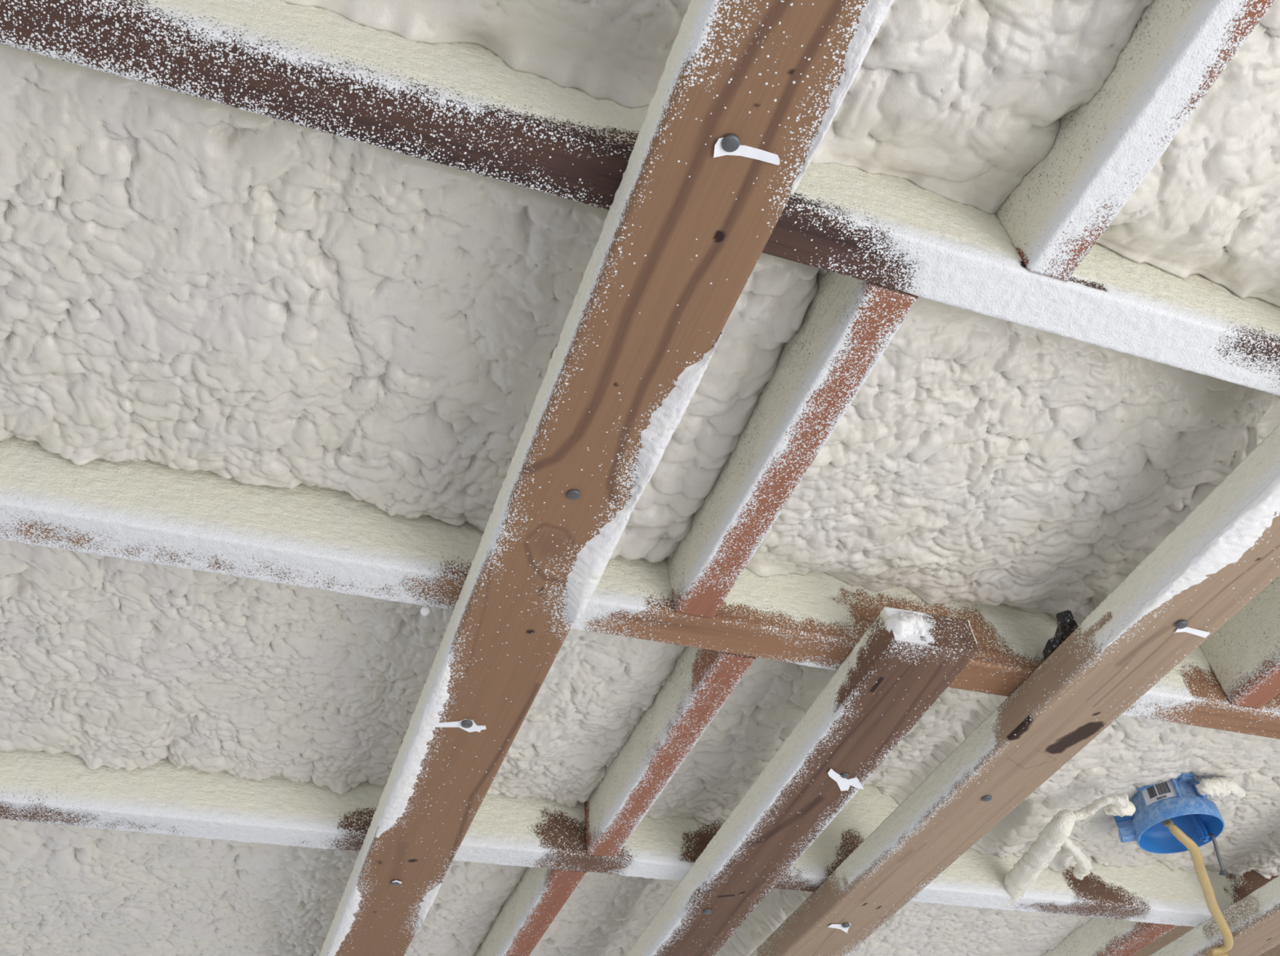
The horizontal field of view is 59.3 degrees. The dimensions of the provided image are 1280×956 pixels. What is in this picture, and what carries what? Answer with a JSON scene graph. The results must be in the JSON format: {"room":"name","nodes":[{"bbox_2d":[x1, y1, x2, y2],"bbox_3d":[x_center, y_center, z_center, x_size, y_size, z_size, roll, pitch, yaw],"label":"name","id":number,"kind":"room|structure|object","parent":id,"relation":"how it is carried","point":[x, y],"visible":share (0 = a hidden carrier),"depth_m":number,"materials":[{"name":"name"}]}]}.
{"room":"attic","nodes":[
{"label":"attic","id":0,"kind":"room"},
{"bbox_2d":[1132,925,1279,955],"bbox_3d":[0.632,0.100,1.312,3.200,0.012,2.600,11,-47,-17],"label":"ceiling","id":1,"kind":"structure","parent":0,"point":[1179,931],"depth_m":2.13,"materials":[{"name":"brown wood"}]},
{"bbox_2d":[0,818,527,955],"bbox_3d":[-0.657,0.514,1.464,0.934,0.149,0.655,11,-47,-17],"label":"foam","id":2,"kind":"object","parent":1,"relation":"attached to","point":[65,890],"visible":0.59,"depth_m":1.41,"materials":[{"name":"white plastic"}]},
{"bbox_2d":[0,539,686,807],"bbox_3d":[-0.404,0.137,1.115,0.857,0.147,0.395,11,-47,-17],"label":"foam","id":3,"kind":"object","parent":1,"relation":"attached to","point":[117,663],"visible":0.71,"depth_m":1.10,"materials":[{"name":"white plastic"}]},
{"bbox_2d":[0,43,827,562],"bbox_3d":[-0.275,-0.157,0.834,0.762,0.146,0.361,11,-47,-17],"label":"foam","id":4,"kind":"object","parent":1,"relation":"attached to","point":[188,282],"visible":0.7,"depth_m":0.79,"materials":[{"name":"white plastic"}]},
{"bbox_2d":[0,749,1279,926],"bbox_3d":[0.225,0.443,1.466,2.300,0.188,0.045,11,-47,-17],"label":"joist","id":5,"kind":"object","parent":1,"relation":"attached to","point":[162,797],"visible":0.24,"depth_m":1.29,"materials":[{"name":"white wood"}]},
{"bbox_2d":[474,866,586,955],"bbox_3d":[-0.191,0.603,1.579,0.041,0.185,0.605,11,-47,-17],"label":"board","id":6,"kind":"object","parent":5,"relation":"attached to","point":[525,917],"visible":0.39,"depth_m":1.42,"materials":[{"name":"brown wood"}]},
{"bbox_2d":[625,606,978,955],"bbox_3d":[0.075,0.545,1.391,0.090,0.040,1.211,10,-47,-16],"label":"board","id":7,"kind":"object","parent":5,"relation":"attached to","point":[905,660],"visible":1,"depth_m":1.14,"materials":[{"name":"brown wood"}]},
{"bbox_2d":[1004,808,1076,907],"bbox_3d":[0.497,0.487,1.424,0.035,0.037,0.224,2,-45,-9],"label":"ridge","id":8,"kind":"object","parent":5,"relation":"attached to","point":[1027,869],"visible":0.96,"depth_m":1.39,"materials":[{"name":"white plastic"}]},
{"bbox_2d":[1062,837,1092,879],"bbox_3d":[0.551,0.471,1.431,0.028,0.027,0.194,-22,-47,15],"label":"foam curl","id":9,"kind":"object","parent":8,"relation":"attached to","point":[1082,868],"visible":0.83,"depth_m":1.45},
{"bbox_2d":[1040,916,1177,955],"bbox_3d":[0.648,0.735,1.808,0.043,0.184,0.505,11,-47,-17],"label":"board","id":10,"kind":"object","parent":5,"relation":"attached to","point":[1100,936],"visible":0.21,"depth_m":1.65,"materials":[{"name":"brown wood"}]},
{"bbox_2d":[1148,875,1279,955],"bbox_3d":[0.871,0.582,1.520,0.094,0.037,1.560,13,-48,-18],"label":"board","id":11,"kind":"object","parent":5,"relation":"attached to","point":[1253,922],"visible":0.98,"depth_m":1.54,"materials":[{"name":"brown wood"}]},
{"bbox_2d":[0,0,1279,395],"bbox_3d":[0.516,-0.135,0.918,2.300,0.188,0.045,11,-47,-17],"label":"joist","id":12,"kind":"object","parent":1,"relation":"attached to","point":[460,106],"visible":0.66,"depth_m":0.67,"materials":[{"name":"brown wood"}]},
{"bbox_2d":[749,422,1279,955],"bbox_3d":[0.437,0.191,1.074,0.094,0.042,2.350,11,-47,-17],"label":"board","id":13,"kind":"object","parent":12,"relation":"attached to","point":[1225,552],"visible":1,"depth_m":1.08,"materials":[{"name":"brown wood"}]},
{"bbox_2d":[995,0,1275,281],"bbox_3d":[0.375,-0.413,0.621,0.037,0.186,0.623,11,-47,-17],"label":"board","id":14,"kind":"object","parent":12,"relation":"attached to","point":[1104,148],"visible":0.55,"depth_m":0.70,"materials":[{"name":"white wood"}]},
{"bbox_2d":[0,435,1279,738],"bbox_3d":[0.376,0.145,1.182,2.300,0.191,0.056,11,-47,-17],"label":"joist","id":15,"kind":"object","parent":1,"relation":"attached to","point":[148,511],"visible":0.4,"depth_m":0.94,"materials":[{"name":"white wood"}]},
{"bbox_2d":[319,0,893,955],"bbox_3d":[-0.110,0.131,0.948,0.097,0.047,2.280,11,-47,-17],"label":"board","id":16,"kind":"object","parent":15,"relation":"attached to","point":[748,92],"visible":1,"depth_m":0.75,"materials":[{"name":"orange wood"}]},
{"bbox_2d":[584,646,755,857],"bbox_3d":[0.016,0.236,1.233,0.039,0.185,0.396,11,-47,-17],"label":"board","id":17,"kind":"object","parent":15,"relation":"attached to","point":[700,682],"visible":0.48,"depth_m":1.16,"materials":[{"name":"brown wood"}]},
{"bbox_2d":[666,271,918,618],"bbox_3d":[0.102,-0.067,0.939,0.041,0.185,0.361,11,-47,-17],"label":"board","id":18,"kind":"object","parent":15,"relation":"attached to","point":[850,323],"visible":0.6,"depth_m":0.86,"materials":[{"name":"brown wood"}]},
{"bbox_2d":[1042,609,1078,659],"bbox_3d":[0.415,0.158,1.100,0.029,0.014,0.079,-5,-45,-1],"label":"strap","id":19,"kind":"object","parent":15,"relation":"attached to","point":[1067,624],"visible":0.59,"depth_m":1.08,"materials":[{"name":"black metal"}]},
{"bbox_2d":[1199,574,1279,709],"bbox_3d":[0.688,0.052,1.125,0.043,0.185,0.360,11,-47,-17],"label":"board","id":20,"kind":"object","parent":15,"relation":"attached to","point":[1242,654],"visible":0.44,"depth_m":1.16,"materials":[{"name":"brown wood"}]},
{"bbox_2d":[280,0,1154,214],"bbox_3d":[-0.021,-0.502,0.519,0.799,0.142,0.603,11,-47,-17],"label":"foam","id":21,"kind":"object","parent":1,"relation":"attached to","point":[958,100],"visible":0.73,"depth_m":0.70,"materials":[{"name":"white plastic"}]},
{"bbox_2d":[528,871,1092,955],"bbox_3d":[0.217,0.667,1.728,0.837,0.136,0.605,11,-47,-17],"label":"foam","id":22,"kind":"object","parent":1,"relation":"attached to","point":[605,914],"visible":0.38,"depth_m":1.66,"materials":[{"name":"white plastic"}]},
{"bbox_2d":[644,657,1279,879],"bbox_3d":[0.643,0.349,1.447,1.305,0.148,0.395,11,-47,-17],"label":"foam","id":23,"kind":"object","parent":1,"relation":"attached to","point":[772,696],"visible":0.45,"depth_m":1.38,"materials":[{"name":"white plastic"}]},
{"bbox_2d":[1103,772,1245,875],"bbox_3d":[0.665,0.428,1.407,0.201,0.119,0.125,-3,-45,-4],"label":"electrical box","id":24,"kind":"object","parent":23,"relation":"attached to","point":[1183,800],"visible":0.96,"depth_m":1.40,"materials":[{"name":"blue plastic"}]},
{"bbox_2d":[1072,792,1128,820],"bbox_3d":[0.553,0.403,1.367,0.026,0.024,0.086,32,-56,-32],"label":"strand","id":25,"kind":"object","parent":24,"relation":"attached to","point":[1122,800],"visible":0.81,"depth_m":1.36,"materials":[{"name":"white plastic"}]},
{"bbox_2d":[1160,818,1233,955],"bbox_3d":[0.741,0.541,1.489,0.039,0.101,0.319,-21,-47,14],"label":"cable","id":26,"kind":"object","parent":24,"relation":"hanging from","point":[1193,849],"visible":0.95,"depth_m":1.45,"materials":[{"name":"beige plastic"}]},
{"bbox_2d":[745,296,1279,626],"bbox_3d":[0.394,-0.016,1.040,0.583,0.162,0.360,11,-47,-17],"label":"foam","id":27,"kind":"object","parent":1,"relation":"attached to","point":[981,459],"visible":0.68,"depth_m":0.98,"materials":[{"name":"white plastic"}]},
{"bbox_2d":[1096,0,1279,306],"bbox_3d":[0.843,-0.324,0.789,0.975,0.152,0.602,11,-47,-17],"label":"foam","id":28,"kind":"object","parent":1,"relation":"attached to","point":[1209,206],"visible":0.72,"depth_m":0.77,"materials":[{"name":"white plastic"}]}
]}

